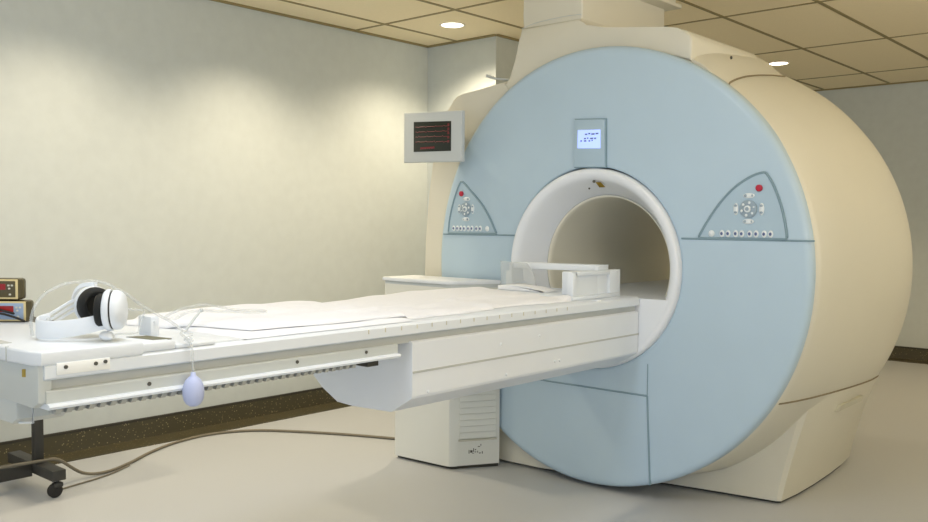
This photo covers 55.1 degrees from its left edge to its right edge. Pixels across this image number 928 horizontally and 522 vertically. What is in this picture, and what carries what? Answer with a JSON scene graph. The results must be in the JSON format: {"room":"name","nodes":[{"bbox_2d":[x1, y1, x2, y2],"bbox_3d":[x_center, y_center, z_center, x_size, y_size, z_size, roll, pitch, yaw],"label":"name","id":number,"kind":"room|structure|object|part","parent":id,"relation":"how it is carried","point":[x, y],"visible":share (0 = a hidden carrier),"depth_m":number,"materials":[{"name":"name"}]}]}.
{"room":"radiology room","nodes":[
{"label":"radiology room","id":0,"kind":"room"},
{"bbox_2d":[0,0,427,441],"bbox_3d":[-2.765,-0.230,3.943,0.100,2.535,7.390,3,3,41],"label":"wall","id":1,"kind":"structure","parent":0,"point":[168,155],"depth_m":5.21,"materials":[{"name":"painted plaster"}]},
{"bbox_2d":[0,389,350,465],"bbox_3d":[-2.668,0.989,3.903,0.180,0.105,7.390,3,3,41],"label":"baseboard","id":2,"kind":"structure","parent":1,"relation":"attached to","point":[80,445],"depth_m":5.11,"materials":[{"name":"plastic"}]},
{"bbox_2d":[0,346,927,444],"bbox_3d":[0.409,0.874,5.698,13.324,0.012,5.392,0,3,-17],"label":"trim","id":3,"kind":"structure","parent":1,"relation":"attached to","point":[321,388],"depth_m":5.10,"materials":[{"name":"grey"}]},
{"bbox_2d":[0,360,927,521],"bbox_3d":[1.184,1.147,3.207,7.078,0.100,11.450,3,3,41],"label":"floor","id":4,"kind":"structure","parent":0,"point":[239,476],"depth_m":4.12,"materials":[{"name":"plastic"}]},
{"bbox_2d":[0,317,65,497],"bbox_3d":[-2.287,0.671,3.727,0.505,0.760,1.150,3,3,41],"label":"trolley","id":5,"kind":"object","parent":4,"relation":"on","point":[49,471],"visible":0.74,"depth_m":4.01,"materials":[{"name":"metal"}]},
{"bbox_3d":[-1.948,0.609,4.059,0.040,0.620,0.040,3,3,41],"label":"post","id":6,"kind":"part","parent":5,"relation":"part of","materials":[{"name":"metal"}]},
{"bbox_2d":[63,464,129,488],"bbox_3d":[-1.736,1.028,4.241,0.033,0.007,0.428,1,3,21],"label":"cable","id":7,"kind":"object","parent":4,"relation":"on","point":[129,464],"visible":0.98,"depth_m":4.21,"materials":[{"name":"brown plastic"}]},
{"bbox_2d":[0,429,394,474],"bbox_3d":[-1.609,0.953,4.480,2.942,0.144,0.873,-1,3,-32],"label":"power cable","id":8,"kind":"object","parent":4,"relation":"on","point":[65,463],"visible":0.88,"depth_m":4.89,"materials":[{"name":"brown plastic"}]},
{"bbox_2d":[383,275,500,468],"bbox_3d":[-0.128,0.559,4.579,0.611,0.940,0.250,3,3,41],"label":"base cabinet","id":9,"kind":"object","parent":4,"relation":"on","point":[461,432],"visible":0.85,"depth_m":4.46,"materials":[{"name":"white plastic"}]},
{"bbox_2d":[383,275,500,284],"bbox_3d":[-0.125,0.099,4.563,0.607,0.020,0.244,3,3,41],"label":"countertop","id":10,"kind":"structure","parent":9,"relation":"on","point":[406,278],"depth_m":4.48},
{"bbox_2d":[458,390,496,441],"bbox_3d":[0.070,0.722,4.440,0.114,0.349,0.178,3,3,41],"label":"vent","id":11,"kind":"object","parent":9,"relation":"attached to","point":[477,413],"depth_m":4.44,"materials":[{"name":"white plastic"}]},
{"bbox_2d":[425,0,912,502],"bbox_3d":[1.025,-0.233,4.621,2.219,2.533,1.431,3,3,41],"label":"scanner","id":12,"kind":"object","parent":4,"relation":"on","point":[761,238],"visible":0.84,"depth_m":3.92,"materials":[{"name":"blue plastic"}]},
{"bbox_2d":[0,262,638,423],"bbox_3d":[-0.339,0.266,3.160,0.685,0.457,2.612,3,3,41],"label":"table","id":13,"kind":"object","parent":12,"relation":"attached to","point":[390,367],"depth_m":2.87,"materials":[{"name":"grey plastic"}]},
{"bbox_2d":[0,312,24,321],"bbox_3d":[-1.354,0.158,2.534,0.206,0.032,0.010,0,2,-1],"label":"lead","id":14,"kind":"object","parent":13,"relation":"on","point":[5,314],"visible":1,"depth_m":2.53,"materials":[{"name":"black rubber"}]},
{"bbox_2d":[0,278,33,321],"bbox_3d":[-1.343,0.112,2.570,0.184,0.125,0.058,0,2,0],"label":"monitor","id":15,"kind":"object","parent":13,"relation":"on","point":[23,309],"depth_m":2.55,"materials":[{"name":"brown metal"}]},
{"bbox_2d":[0,309,14,313],"bbox_3d":[-1.371,0.138,2.537,0.173,0.031,0.015,0,2,-2],"label":"lead","id":16,"kind":"object","parent":15,"relation":"attached to","point":[2,310],"visible":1,"depth_m":2.53,"materials":[{"name":"black rubber"}]},
{"bbox_3d":[-1.355,0.080,2.547,0.143,0.047,0.004,0,2,0],"label":"panel","id":17,"kind":"part","parent":15,"relation":"part of","materials":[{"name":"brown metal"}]},
{"bbox_3d":[-1.331,0.144,2.546,0.143,0.047,0.004,0,2,0],"label":"panel","id":18,"kind":"part","parent":15,"relation":"part of","materials":[{"name":"blue plastic"}]},
{"bbox_3d":[-1.354,0.080,2.570,0.160,0.062,0.054,0,2,0],"label":"pulse monitor","id":19,"kind":"part","parent":15,"relation":"part of","materials":[{"name":"beige plastic"}]},
{"bbox_3d":[-1.024,0.359,2.081,0.077,0.055,0.006,3,3,41],"label":"release handle","id":20,"kind":"part","parent":13,"relation":"part of","materials":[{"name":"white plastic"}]},
{"bbox_2d":[35,281,127,340],"bbox_3d":[-0.929,0.122,2.205,0.240,0.135,0.151,1,3,12],"label":"headphones","id":21,"kind":"object","parent":13,"relation":"on","point":[96,308],"visible":1,"depth_m":2.14,"materials":[{"name":"white plastic"}]},
{"bbox_2d":[73,286,105,318],"bbox_3d":[-0.925,0.112,2.233,0.072,0.099,0.092,3,3,41],"label":"ear cup","id":22,"kind":"object","parent":21,"relation":"on","point":[84,300],"depth_m":2.21,"materials":[{"name":"black plastic"}]},
{"bbox_2d":[93,289,127,330],"bbox_3d":[-0.857,0.119,2.161,0.095,0.103,0.094,3,3,41],"label":"ear cup","id":23,"kind":"object","parent":21,"relation":"on","point":[110,308],"depth_m":2.13,"materials":[{"name":"white plastic"}]},
{"bbox_2d":[138,314,158,336],"bbox_3d":[-0.844,0.173,2.384,0.072,0.056,0.027,3,3,41],"label":"connector","id":24,"kind":"object","parent":13,"relation":"on","point":[148,324],"visible":0.96,"depth_m":2.37,"materials":[{"name":"white plastic"}]},
{"bbox_2d":[182,372,203,406],"bbox_3d":[-0.698,0.273,2.280,0.054,0.180,0.160,-1,3,-21],"label":"bulb","id":25,"kind":"object","parent":13,"relation":"hanging from","point":[193,387],"visible":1,"depth_m":2.21,"materials":[{"name":"blue rubber"}]},
{"bbox_2d":[184,308,203,331],"bbox_3d":[-0.744,0.163,2.447,0.012,0.061,0.074,2,3,26],"label":"stick","id":26,"kind":"object","parent":13,"relation":"on","point":[200,309],"visible":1,"depth_m":2.45,"materials":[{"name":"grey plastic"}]},
{"bbox_3d":[-0.795,0.282,2.601,0.595,0.030,1.095,3,3,41],"label":"rail","id":27,"kind":"part","parent":13,"relation":"part of","materials":[{"name":"grey"}]},
{"bbox_2d":[172,317,412,338],"bbox_3d":[-0.593,0.186,2.824,0.575,0.012,0.648,3,3,41],"label":"sheet","id":28,"kind":"object","parent":13,"relation":"on","point":[241,334],"visible":0.27,"depth_m":2.56,"materials":[{"name":"white fabric"}]},
{"bbox_2d":[126,287,570,330],"bbox_3d":[-0.306,0.158,3.172,0.552,0.042,1.675,3,3,41],"label":"pad","id":29,"kind":"object","parent":13,"relation":"on","point":[419,304],"visible":0.97,"depth_m":2.98,"materials":[{"name":"white fabric"}]},
{"bbox_2d":[498,284,555,292],"bbox_3d":[0.279,0.119,3.962,0.260,0.024,0.095,3,3,41],"label":"cushion","id":30,"kind":"object","parent":13,"relation":"on","point":[509,287],"depth_m":3.93,"materials":[{"name":"white fabric"}]},
{"bbox_3d":[0.363,0.079,3.958,0.547,0.142,0.367,3,3,41],"label":"head coil","id":31,"kind":"part","parent":13,"relation":"part of","materials":[{"name":"white plastic"}]},
{"bbox_3d":[0.556,0.091,3.789,0.030,0.101,0.365,3,3,41],"label":"frame","id":32,"kind":"part","parent":13,"relation":"part of","materials":[{"name":"white plastic"}]},
{"bbox_2d":[404,110,464,162],"bbox_3d":[-0.102,-0.642,4.644,0.410,0.272,0.204,3,3,41],"label":"patient monitor","id":33,"kind":"object","parent":12,"relation":"attached to","point":[429,137],"visible":1,"depth_m":4.55,"materials":[{"name":"grey plastic"}]},
{"bbox_3d":[0.047,-0.278,4.612,0.026,0.269,0.358,-2,3,-44],"label":"control panel","id":34,"kind":"part","parent":12,"relation":"part of","materials":[{"name":"blue plastic"}]},
{"bbox_2d":[505,18,757,88],"bbox_3d":[0.821,-0.974,4.415,1.037,0.350,0.708,3,3,41],"label":"hood","id":35,"kind":"object","parent":12,"relation":"attached to","point":[540,42],"depth_m":4.17,"materials":[{"name":"beige plastic"}]},
{"bbox_3d":[1.140,-0.225,3.638,0.370,0.267,0.026,2,3,37],"label":"control panel","id":36,"kind":"part","parent":12,"relation":"part of","materials":[{"name":"blue plastic"}]},
{"bbox_2d":[755,185,762,190],"bbox_3d":[1.187,-0.294,3.581,0.028,0.028,0.012,3,3,41],"label":"button","id":37,"kind":"object","parent":12,"relation":"attached to","point":[757,187],"depth_m":3.58,"materials":[{"name":"red plastic"}]},
{"bbox_2d":[427,36,518,217],"bbox_3d":[1.278,-0.377,8.008,0.758,2.535,4.060,3,3,41],"label":"wall","id":38,"kind":"structure","parent":0,"point":[455,70],"depth_m":6.39,"materials":[{"name":"painted plaster"}]},
{"bbox_2d":[211,0,927,91],"bbox_3d":[1.202,-1.480,3.095,7.078,0.112,11.450,3,3,41],"label":"ceiling","id":39,"kind":"structure","parent":0,"point":[827,44],"depth_m":5.88,"materials":[{"name":"tile"}]},
{"bbox_2d":[439,22,464,27],"bbox_3d":[-0.077,-1.561,5.890,0.172,0.007,0.172,3,3,41],"label":"recessed light","id":40,"kind":"object","parent":39,"relation":"in","point":[444,24],"visible":1,"depth_m":5.87,"materials":[{"name":"white glass"}]},
{"bbox_2d":[768,61,789,65],"bbox_3d":[2.549,-1.599,7.210,0.172,0.007,0.172,3,3,41],"label":"recessed light","id":41,"kind":"object","parent":39,"relation":"in","point":[777,63],"visible":0.9,"depth_m":7.20,"materials":[{"name":"white"}]},
{"bbox_2d":[816,81,927,348],"bbox_3d":[5.240,-0.314,7.145,6.320,2.535,0.100,3,3,41],"label":"wall","id":42,"kind":"structure","parent":0,"point":[894,117],"depth_m":8.12,"materials":[{"name":"painted plaster"}]},
{"bbox_2d":[888,347,927,363],"bbox_3d":[5.139,0.904,7.092,6.320,0.105,0.180,3,3,41],"label":"baseboard","id":43,"kind":"structure","parent":42,"relation":"attached to","point":[909,355],"depth_m":8.12,"materials":[{"name":"plastic"}]}
]}

